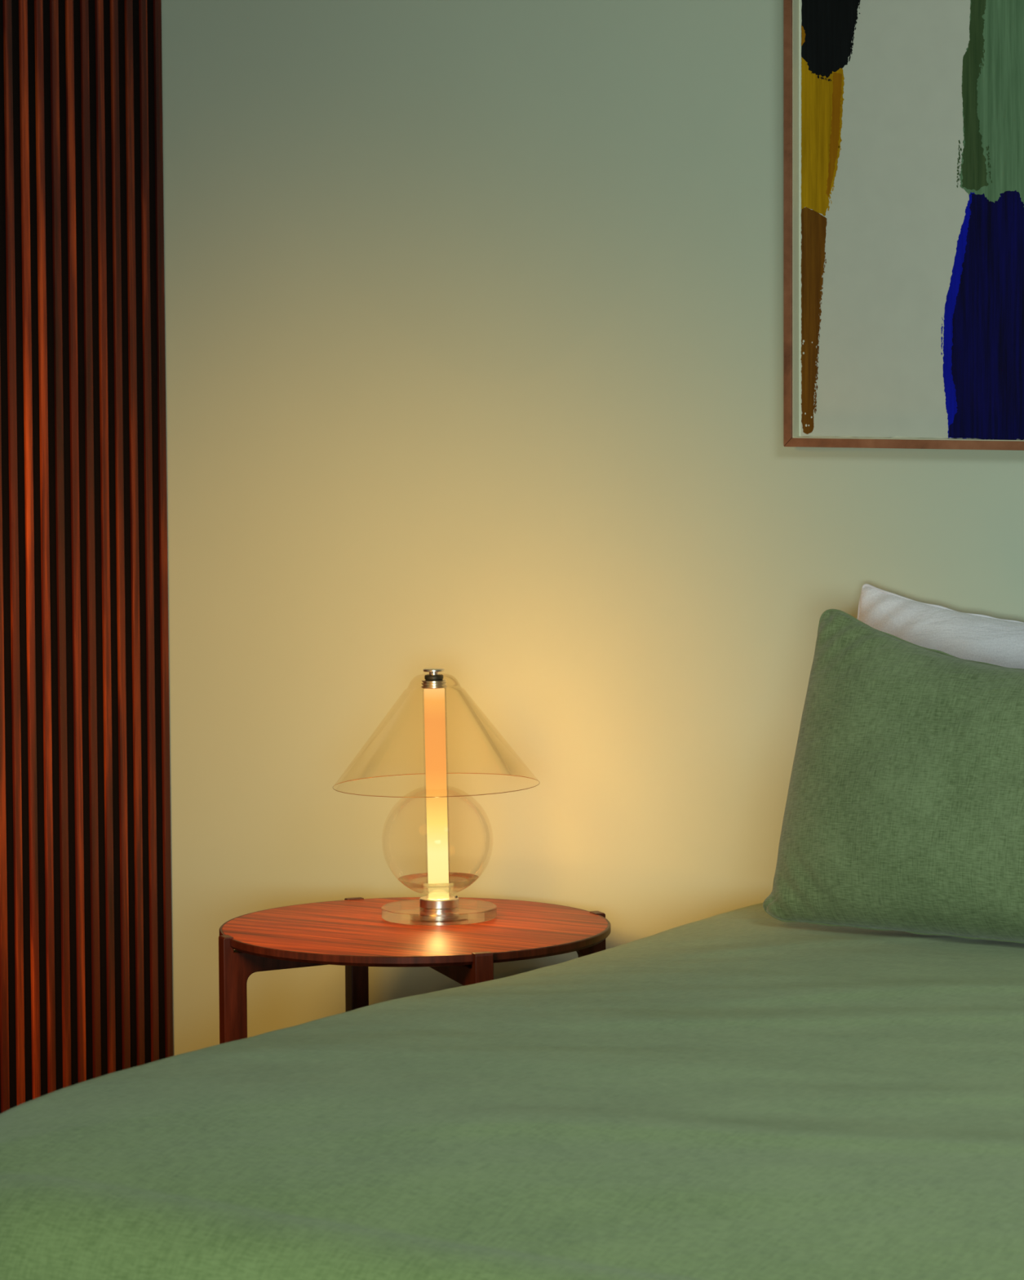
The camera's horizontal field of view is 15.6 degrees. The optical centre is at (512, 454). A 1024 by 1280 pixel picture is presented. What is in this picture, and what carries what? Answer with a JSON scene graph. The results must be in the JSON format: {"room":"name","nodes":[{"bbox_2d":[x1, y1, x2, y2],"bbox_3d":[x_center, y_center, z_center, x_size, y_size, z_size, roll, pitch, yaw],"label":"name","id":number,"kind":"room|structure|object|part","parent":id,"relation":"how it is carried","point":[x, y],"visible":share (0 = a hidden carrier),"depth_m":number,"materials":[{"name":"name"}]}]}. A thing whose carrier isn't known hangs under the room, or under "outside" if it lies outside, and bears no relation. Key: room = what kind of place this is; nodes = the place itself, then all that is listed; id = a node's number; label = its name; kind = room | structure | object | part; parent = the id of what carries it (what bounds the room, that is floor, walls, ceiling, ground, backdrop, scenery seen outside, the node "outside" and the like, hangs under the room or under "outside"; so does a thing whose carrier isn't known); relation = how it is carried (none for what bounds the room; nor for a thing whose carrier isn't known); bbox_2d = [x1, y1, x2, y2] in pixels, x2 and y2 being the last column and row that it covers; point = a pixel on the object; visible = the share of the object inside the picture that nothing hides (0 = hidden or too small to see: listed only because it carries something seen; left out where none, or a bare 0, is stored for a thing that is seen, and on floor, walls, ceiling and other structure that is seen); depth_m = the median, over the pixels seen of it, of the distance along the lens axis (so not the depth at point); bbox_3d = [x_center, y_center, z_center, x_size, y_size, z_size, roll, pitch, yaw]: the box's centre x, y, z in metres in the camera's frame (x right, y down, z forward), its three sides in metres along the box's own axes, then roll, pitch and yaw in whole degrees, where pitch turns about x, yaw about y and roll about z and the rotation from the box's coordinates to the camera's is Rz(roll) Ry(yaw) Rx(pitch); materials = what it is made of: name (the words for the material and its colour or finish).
{"room":"bedroom","nodes":[
{"label":"bedroom","id":0,"kind":"room"},
{"bbox_2d":[161,0,1023,1056],"bbox_3d":[1.237,-0.175,4.988,4.439,2.750,0.120,0,2,33],"label":"wall","id":1,"kind":"structure","parent":0,"point":[473,309],"depth_m":5.74,"materials":[{"name":"paint"}]},
{"bbox_2d":[783,0,1023,450],"bbox_3d":[0.787,-0.614,5.176,0.939,1.234,0.030,1,2,33],"label":"framed artwork","id":2,"kind":"object","parent":1,"relation":"attached to","point":[904,120],"visible":1,"depth_m":5.34,"materials":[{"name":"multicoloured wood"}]},
{"bbox_3d":[0.406,-0.621,5.423,0.013,1.219,0.030,1,2,33],"label":"frame rail","id":3,"kind":"part","parent":2,"relation":"part of","materials":[{"name":"brown wood"}]},
{"bbox_3d":[0.788,-0.011,5.194,0.919,0.013,0.030,1,2,33],"label":"frame rail","id":4,"kind":"part","parent":2,"relation":"part of","materials":[{"name":"brown wood"}]},
{"bbox_3d":[-0.363,1.334,2.377,4.659,0.100,6.320,0,2,33],"label":"floor","id":5,"kind":"structure","parent":0,"visible":0},
{"bbox_2d":[218,897,611,1044],"bbox_3d":[-0.138,0.941,5.421,0.566,0.522,0.566,0,2,33],"label":"side table","id":6,"kind":"object","parent":5,"relation":"on","point":[353,933],"visible":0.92,"depth_m":5.31,"materials":[{"name":"brown wood"}]},
{"bbox_3d":[-0.280,0.944,5.368,0.280,0.522,0.027,-1,2,-20],"label":"leg","id":7,"kind":"part","parent":6,"relation":"part of","materials":[{"name":"brown wood"}]},
{"bbox_3d":[-0.191,0.938,5.564,0.027,0.522,0.280,-1,2,-20],"label":"leg","id":8,"kind":"part","parent":6,"relation":"part of","materials":[{"name":"brown wood"}]},
{"bbox_2d":[333,667,540,925],"bbox_3d":[-0.111,0.496,5.485,0.304,0.365,0.304,-1,2,-18],"label":"table lamp","id":9,"kind":"object","parent":6,"relation":"on","point":[439,908],"visible":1,"depth_m":5.47,"materials":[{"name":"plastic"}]},
{"bbox_3d":[-0.085,0.944,5.279,0.027,0.522,0.280,-1,2,-20],"label":"leg","id":10,"kind":"part","parent":6,"relation":"part of","materials":[{"name":"brown wood"}]},
{"bbox_3d":[0.005,0.938,5.475,0.280,0.522,0.027,-1,2,-20],"label":"leg","id":11,"kind":"part","parent":6,"relation":"part of","materials":[{"name":"brown wood"}]},
{"bbox_3d":[0.567,0.974,4.118,1.500,0.510,1.930,0,2,33],"label":"bed","id":12,"kind":"object","parent":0,"visible":0},
{"bbox_2d":[0,902,1023,1279],"bbox_3d":[0.523,1.011,4.134,1.740,0.743,2.044,0,2,33],"label":"duvet","id":13,"kind":"object","parent":12,"relation":"on","point":[746,1093],"visible":0.94,"depth_m":3.72,"materials":[{"name":"green fabric"}]},
{"bbox_2d":[763,608,1023,943],"bbox_3d":[0.676,0.421,4.835,0.770,0.412,0.224,1,2,35],"label":"pillow","id":14,"kind":"object","parent":13,"relation":"on","point":[904,811],"visible":1,"depth_m":4.87,"materials":[{"name":"green fabric"}]},
{"bbox_2d":[857,583,1023,669],"bbox_3d":[0.766,0.405,5.073,0.780,0.432,0.187,0,2,33],"label":"pillow","id":15,"kind":"object","parent":13,"relation":"on","point":[979,637],"visible":0.27,"depth_m":5.22,"materials":[{"name":"white fabric"}]},
{"bbox_3d":[-2.279,-0.106,3.576,0.120,2.750,6.320,0,2,33],"label":"wall","id":16,"kind":"structure","parent":0,"visible":0},
{"bbox_2d":[0,0,173,1114],"bbox_3d":[-0.894,-0.171,5.583,0.014,2.746,1.197,0,2,33],"label":"wall panel","id":17,"kind":"object","parent":16,"relation":"attached to","point":[86,924],"visible":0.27,"depth_m":5.91,"materials":[{"name":"brown wood"}]}
]}

